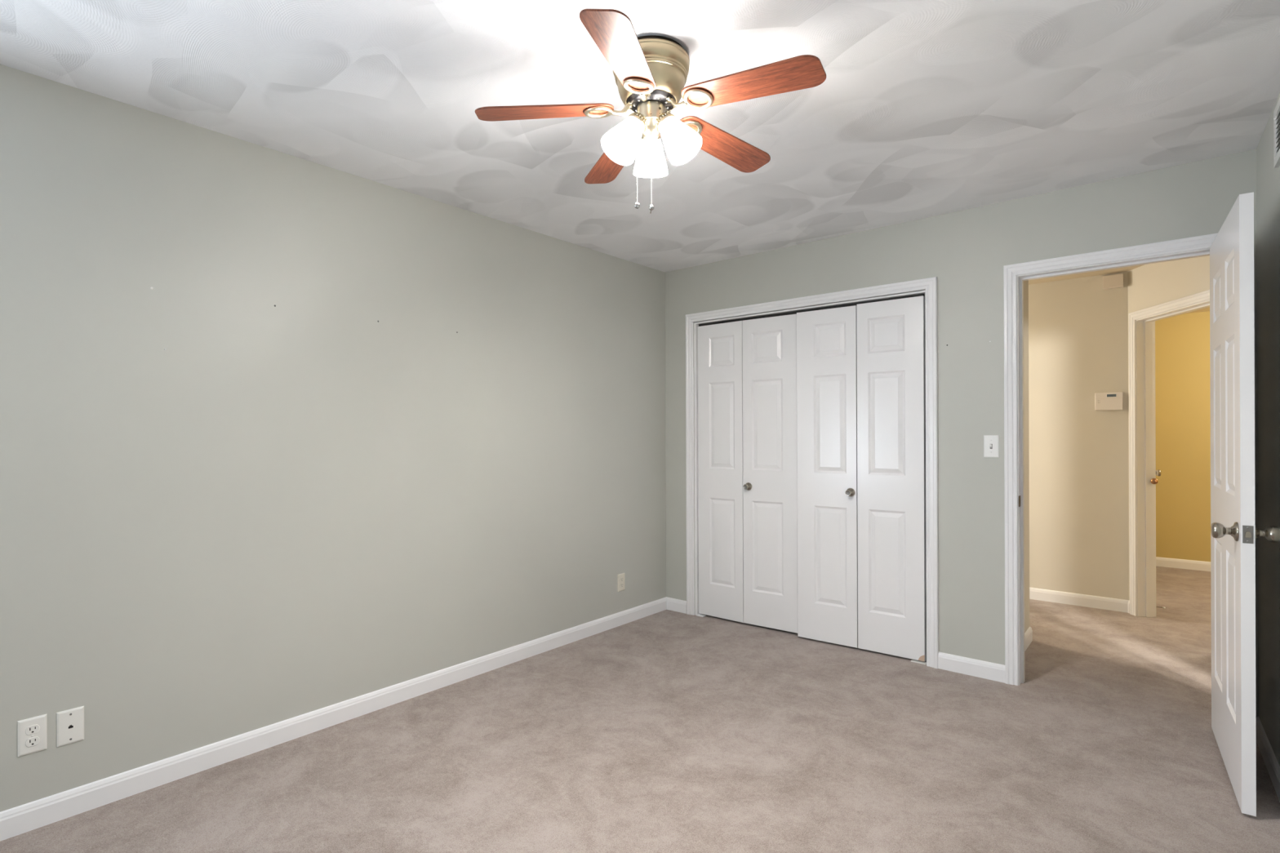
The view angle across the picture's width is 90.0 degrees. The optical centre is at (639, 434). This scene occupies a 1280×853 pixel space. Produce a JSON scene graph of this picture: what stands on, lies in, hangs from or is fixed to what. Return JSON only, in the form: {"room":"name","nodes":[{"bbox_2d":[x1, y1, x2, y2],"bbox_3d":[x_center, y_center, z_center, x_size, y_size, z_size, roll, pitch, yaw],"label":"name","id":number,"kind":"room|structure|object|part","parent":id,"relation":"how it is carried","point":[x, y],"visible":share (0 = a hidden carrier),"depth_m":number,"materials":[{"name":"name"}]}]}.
{"room":"empty bedroom","nodes":[
{"label":"empty bedroom","id":0,"kind":"room"},
{"bbox_2d":[0,64,666,812],"bbox_3d":[-1.681,0.052,2.501,0.123,2.440,5.920,0,0,40],"label":"wall","id":1,"kind":"structure","parent":0,"point":[283,436],"depth_m":2.60,"materials":[{"name":"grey paint"}]},
{"bbox_2d":[17,714,47,757],"bbox_3d":[-1.960,0.972,2.066,0.008,0.114,0.070,0,0,40],"label":"electrical outlet","id":2,"kind":"object","parent":1,"relation":"attached to","point":[32,733],"visible":1,"depth_m":2.06,"materials":[{"name":"beige plastic"}]},
{"bbox_2d":[25,736,39,747],"bbox_3d":[-1.959,0.991,2.064,0.004,0.028,0.034,0,0,40],"label":"receptacle","id":3,"kind":"object","parent":2,"relation":"attached to","point":[30,741],"depth_m":2.06,"materials":[{"name":"beige plastic"}]},
{"bbox_2d":[25,724,39,735],"bbox_3d":[-1.959,0.952,2.064,0.004,0.028,0.034,0,0,40],"label":"receptacle","id":4,"kind":"object","parent":2,"relation":"attached to","point":[30,730],"depth_m":2.06,"materials":[{"name":"beige plastic"}]},
{"bbox_2d":[56,706,84,747],"bbox_3d":[-1.901,0.976,2.137,0.007,0.114,0.070,0,0,40],"label":"phone jack plate","id":5,"kind":"object","parent":1,"relation":"attached to","point":[70,722],"visible":1,"depth_m":2.13,"materials":[{"name":"beige plastic"}]},
{"bbox_2d":[0,597,666,841],"bbox_3d":[-1.601,1.228,2.490,0.012,0.086,5.600,0,0,40],"label":"baseboard","id":6,"kind":"structure","parent":1,"relation":"attached to","point":[27,817],"depth_m":2.60,"materials":[{"name":"white paint"}]},
{"bbox_2d":[617,573,625,591],"bbox_3d":[-0.122,0.985,4.261,0.008,0.114,0.070,0,0,40],"label":"electrical outlet","id":7,"kind":"object","parent":1,"relation":"attached to","point":[621,581],"visible":1,"depth_m":4.25,"materials":[{"name":"beige plastic"}]},
{"bbox_2d":[0,0,1279,272],"bbox_3d":[-0.365,-1.214,1.394,3.570,0.080,5.920,0,0,40],"label":"ceiling","id":8,"kind":"structure","parent":0,"point":[922,108],"depth_m":2.19,"materials":[{"name":"white paint"}]},
{"bbox_2d":[475,8,826,213],"bbox_3d":[0.064,-0.932,1.991,1.021,0.486,1.027,0,0,40],"label":"ceiling fan","id":9,"kind":"object","parent":8,"relation":"hanging from","point":[651,72],"visible":1,"depth_m":1.92,"materials":[{"name":"brown wood"}]},
{"bbox_3d":[-0.290,-0.991,1.968,0.419,0.052,0.123,0,0,-4],"label":"blade","id":10,"kind":"part","parent":9,"relation":"part of","materials":[{"name":"brown wood"}]},
{"bbox_3d":[-0.089,-0.992,2.293,0.123,0.052,0.419,0,0,-22],"label":"blade","id":11,"kind":"part","parent":9,"relation":"part of","materials":[{"name":"brown wood"}]},
{"bbox_3d":[-0.043,-0.992,1.676,0.123,0.052,0.419,0,0,14],"label":"blade","id":12,"kind":"part","parent":9,"relation":"part of","materials":[{"name":"brown wood"}]},
{"bbox_3d":[-0.039,-0.908,1.949,0.114,0.118,0.114,38,-18,-25],"label":"lamp shade","id":13,"kind":"part","parent":9,"relation":"part of","materials":[{"name":"white glass"}]},
{"bbox_3d":[-0.032,-0.921,1.953,0.051,0.087,0.051,38,-18,-25],"label":"bulb","id":14,"kind":"part","parent":9,"relation":"part of","materials":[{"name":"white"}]},
{"bbox_3d":[-0.009,-0.845,1.992,0.003,0.248,0.003,0,0,40],"label":"pull chain","id":15,"kind":"part","parent":9,"relation":"part of","materials":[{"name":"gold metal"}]},
{"bbox_3d":[0.035,-0.908,2.078,0.114,0.118,0.114,0,34,0],"label":"lamp shade","id":16,"kind":"part","parent":9,"relation":"part of","materials":[{"name":"white glass"}]},
{"bbox_3d":[0.035,-1.028,1.992,0.155,0.027,0.155,0,0,40],"label":"motor","id":17,"kind":"part","parent":9,"relation":"part of","materials":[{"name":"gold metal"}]},
{"bbox_3d":[0.035,-0.819,1.992,0.003,0.210,0.003,0,0,40],"label":"pull chain","id":18,"kind":"part","parent":9,"relation":"part of","materials":[{"name":"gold metal"}]},
{"bbox_3d":[0.034,-1.167,1.992,0.216,0.016,0.216,0,0,40],"label":"mounting plate","id":19,"kind":"part","parent":9,"relation":"part of","materials":[{"name":"brown metal"}]},
{"bbox_3d":[0.102,-0.921,1.953,0.051,0.087,0.051,-38,-18,24],"label":"bulb","id":20,"kind":"part","parent":9,"relation":"part of","materials":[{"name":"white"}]},
{"bbox_3d":[0.110,-0.908,1.949,0.114,0.118,0.114,-38,-18,24],"label":"lamp shade","id":21,"kind":"part","parent":9,"relation":"part of","materials":[{"name":"white glass"}]},
{"bbox_3d":[0.283,-0.994,2.202,0.419,0.052,0.123,0,0,-40],"label":"blade","id":22,"kind":"part","parent":9,"relation":"part of","materials":[{"name":"brown wood"}]},
{"bbox_3d":[0.311,-0.994,1.821,0.419,0.052,0.123,0,0,32],"label":"blade","id":23,"kind":"part","parent":9,"relation":"part of","materials":[{"name":"brown wood"}]},
{"bbox_2d":[0,566,1279,852],"bbox_3d":[1.582,1.289,2.563,7.600,0.060,10.200,0,0,40],"label":"floor","id":24,"kind":"structure","parent":0,"point":[667,731],"depth_m":2.49,"materials":[{"name":"beige carpet"}]},
{"bbox_2d":[665,148,1258,717],"bbox_3d":[1.490,0.039,3.627,3.300,2.440,0.122,0,0,40],"label":"wall","id":25,"kind":"structure","parent":0,"point":[967,251],"depth_m":3.35,"materials":[{"name":"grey paint"}]},
{"bbox_2d":[666,596,686,613],"bbox_3d":[0.259,1.221,4.576,0.186,0.086,0.012,0,0,40],"label":"baseboard","id":26,"kind":"structure","parent":25,"relation":"attached to","point":[673,604],"depth_m":4.57,"materials":[{"name":"white paint"}]},
{"bbox_2d":[697,314,797,633],"bbox_3d":[0.690,0.246,4.233,0.739,2.002,0.098,0,0,40],"label":"closet door","id":27,"kind":"structure","parent":25,"relation":"in","point":[748,455],"depth_m":4.21,"materials":[{"name":"white wood"}]},
{"bbox_3d":[0.553,0.247,4.367,0.357,2.002,0.032,0,0,40],"label":"door","id":28,"kind":"part","parent":27,"relation":"part of","materials":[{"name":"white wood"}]},
{"bbox_3d":[0.700,0.342,4.193,0.052,0.052,0.048,0,0,37],"label":"door knob","id":29,"kind":"part","parent":27,"relation":"part of","materials":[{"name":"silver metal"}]},
{"bbox_3d":[0.843,0.245,4.136,0.378,2.001,0.032,0,0,37],"label":"door","id":30,"kind":"part","parent":27,"relation":"part of","materials":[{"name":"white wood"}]},
{"bbox_2d":[685,276,938,668],"bbox_3d":[1.003,0.207,4.024,1.661,2.108,0.139,0,0,40],"label":"door frame","id":31,"kind":"structure","parent":25,"relation":"attached to","point":[822,301],"depth_m":3.74,"materials":[{"name":"white paint"}]},
{"bbox_2d":[796,295,926,662],"bbox_3d":[1.262,0.243,3.730,0.737,2.007,0.081,0,0,37],"label":"closet door","id":32,"kind":"structure","parent":25,"relation":"in","point":[861,429],"depth_m":3.72,"materials":[{"name":"white wood"}]},
{"bbox_3d":[1.128,0.247,3.861,0.366,2.001,0.032,0,0,37],"label":"door","id":33,"kind":"part","parent":32,"relation":"part of","materials":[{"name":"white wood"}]},
{"bbox_3d":[1.223,0.340,3.740,0.052,0.052,0.048,0,0,37],"label":"door knob","id":34,"kind":"part","parent":32,"relation":"part of","materials":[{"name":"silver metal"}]},
{"bbox_3d":[1.423,0.243,3.635,0.366,2.007,0.032,0,0,38],"label":"door","id":35,"kind":"part","parent":32,"relation":"part of","materials":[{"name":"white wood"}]},
{"bbox_2d":[937,652,1004,683],"bbox_3d":[1.729,1.215,3.345,0.326,0.086,0.012,0,0,40],"label":"baseboard","id":36,"kind":"structure","parent":25,"relation":"attached to","point":[960,664],"depth_m":3.34,"materials":[{"name":"white paint"}]},
{"bbox_2d":[983,435,999,457],"bbox_3d":[1.799,0.061,3.280,0.070,0.114,0.017,0,0,40],"label":"light switch","id":37,"kind":"object","parent":25,"relation":"attached to","point":[991,442],"visible":1,"depth_m":3.28,"materials":[{"name":"white plastic"}]},
{"bbox_2d":[1003,233,1217,685],"bbox_3d":[2.229,0.200,3.009,0.887,2.112,0.158,0,0,40],"label":"door frame","id":38,"kind":"structure","parent":25,"relation":"attached to","point":[1015,275],"depth_m":3.21,"materials":[{"name":"white paint"}]},
{"bbox_2d":[1209,191,1279,817],"bbox_3d":[2.214,0.227,2.403,0.169,2.035,0.779,0,0,36],"label":"door","id":39,"kind":"structure","parent":38,"relation":"attached to","point":[1234,533],"depth_m":2.19,"materials":[{"name":"white wood"}]},
{"bbox_3d":[1.984,0.327,2.174,0.067,0.065,0.065,0,0,36],"label":"knob","id":40,"kind":"part","parent":39,"relation":"part of","materials":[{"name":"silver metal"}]},
{"bbox_3d":[1.989,0.327,2.095,0.026,0.058,0.004,0,0,36],"label":"latch plate","id":41,"kind":"part","parent":39,"relation":"part of","materials":[{"name":"silver metal"}]},
{"bbox_3d":[2.066,0.327,2.114,0.067,0.065,0.065,0,0,36],"label":"knob","id":42,"kind":"part","parent":39,"relation":"part of","materials":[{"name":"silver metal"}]},
{"bbox_2d":[924,280,1029,632],"bbox_3d":[0.856,0.042,4.700,3.350,2.440,0.710,0,0,40],"label":"wall","id":43,"kind":"structure","parent":0,"point":[1026,442],"depth_m":3.84,"materials":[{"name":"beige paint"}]},
{"bbox_2d":[1024,626,1032,651],"bbox_3d":[2.154,1.213,3.626,0.012,0.086,0.722,0,0,40],"label":"baseboard","id":44,"kind":"structure","parent":43,"relation":"attached to","point":[1028,633],"depth_m":3.80,"materials":[{"name":"white paint"}]},
{"bbox_2d":[1028,271,1128,599],"bbox_3d":[2.037,0.038,5.745,3.820,2.438,0.120,0,0,40],"label":"wall","id":45,"kind":"structure","parent":0,"point":[1078,328],"depth_m":4.69,"materials":[{"name":"beige paint"}]},
{"bbox_2d":[1029,587,1128,613],"bbox_3d":[1.984,1.214,5.707,3.780,0.086,0.012,0,0,40],"label":"baseboard","id":46,"kind":"structure","parent":45,"relation":"attached to","point":[1052,596],"depth_m":4.67,"materials":[{"name":"white paint"}]},
{"bbox_2d":[1094,391,1123,410],"bbox_3d":[3.337,-0.237,4.557,0.159,0.125,0.032,0,0,40],"label":"thermostat","id":47,"kind":"object","parent":45,"relation":"attached to","point":[1103,401],"visible":1,"depth_m":4.54,"materials":[{"name":"beige plastic"}]},
{"bbox_2d":[1102,273,1124,289],"bbox_3d":[3.350,-1.082,4.532,0.118,0.092,0.050,0,0,40],"label":"door chime","id":48,"kind":"object","parent":45,"relation":"attached to","point":[1114,281],"visible":1,"depth_m":4.51,"materials":[{"name":"beige plastic"}]},
{"bbox_2d":[1028,264,1209,313],"bbox_3d":[2.500,-1.147,4.076,6.920,0.072,6.110,0,0,40],"label":"ceiling","id":49,"kind":"structure","parent":0,"point":[1130,268],"depth_m":4.61,"materials":[{"name":"beige paint"}]},
{"bbox_2d":[1128,255,1209,600],"bbox_3d":[3.422,0.033,3.936,0.115,2.438,1.120,0,0,7],"label":"wall","id":50,"kind":"structure","parent":0,"point":[1149,285],"depth_m":4.14,"materials":[{"name":"beige paint"}]},
{"bbox_2d":[1127,600,1129,613],"bbox_3d":[3.430,1.208,4.489,0.012,0.086,0.022,0,0,7],"label":"baseboard","id":51,"kind":"structure","parent":50,"relation":"attached to","point":[1128,604],"depth_m":4.49,"materials":[{"name":"white paint"}]},
{"bbox_2d":[1128,289,1209,617],"bbox_3d":[3.424,0.202,4.021,0.135,2.098,0.885,0,0,7],"label":"door frame","id":52,"kind":"structure","parent":50,"relation":"attached to","point":[1143,481],"depth_m":4.40,"materials":[{"name":"white paint"}]},
{"bbox_3d":[3.508,0.318,4.365,0.041,0.041,0.047,0,0,43],"label":"brass knob","id":53,"kind":"part","parent":52,"relation":"part of","materials":[{"name":"brown metal"}]},
{"bbox_2d":[1155,311,1210,561],"bbox_3d":[4.971,0.046,4.046,3.100,2.398,3.230,0,0,40],"label":"wall","id":54,"kind":"structure","parent":0,"point":[1182,341],"depth_m":5.94,"materials":[{"name":"paint"}]},
{"bbox_2d":[1155,469,1160,476],"bbox_3d":[3.869,0.229,4.857,0.101,2.018,0.740,0,0,42],"label":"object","id":55,"kind":"structure","parent":54,"relation":"in","point":[1158,471],"depth_m":5.05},
{"bbox_2d":[1155,556,1210,571],"bbox_3d":[5.939,1.198,5.181,2.880,0.086,0.012,0,0,40],"label":"baseboard","id":56,"kind":"structure","parent":54,"relation":"attached to","point":[1160,562],"depth_m":5.93,"materials":[{"name":"white paint"}]},
{"bbox_2d":[1256,93,1279,765],"bbox_3d":[0.827,0.042,0.328,0.120,2.440,5.800,0,0,38],"label":"wall","id":57,"kind":"structure","parent":0,"point":[1268,177],"depth_m":2.42,"materials":[{"name":"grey paint"}]},
{"bbox_2d":[1255,716,1279,801],"bbox_3d":[0.839,1.218,0.446,0.012,0.086,5.604,0,0,38],"label":"baseboard","id":58,"kind":"structure","parent":57,"relation":"attached to","point":[1273,766],"depth_m":2.38,"materials":[{"name":"white paint"}]},
{"bbox_2d":[1273,97,1279,168],"bbox_3d":[2.102,-1.032,2.082,0.015,0.198,0.400,0,0,38],"label":"air vent","id":59,"kind":"object","parent":57,"relation":"in","point":[1277,111],"visible":1,"depth_m":2.21,"materials":[{"name":"white metal"}]}
]}

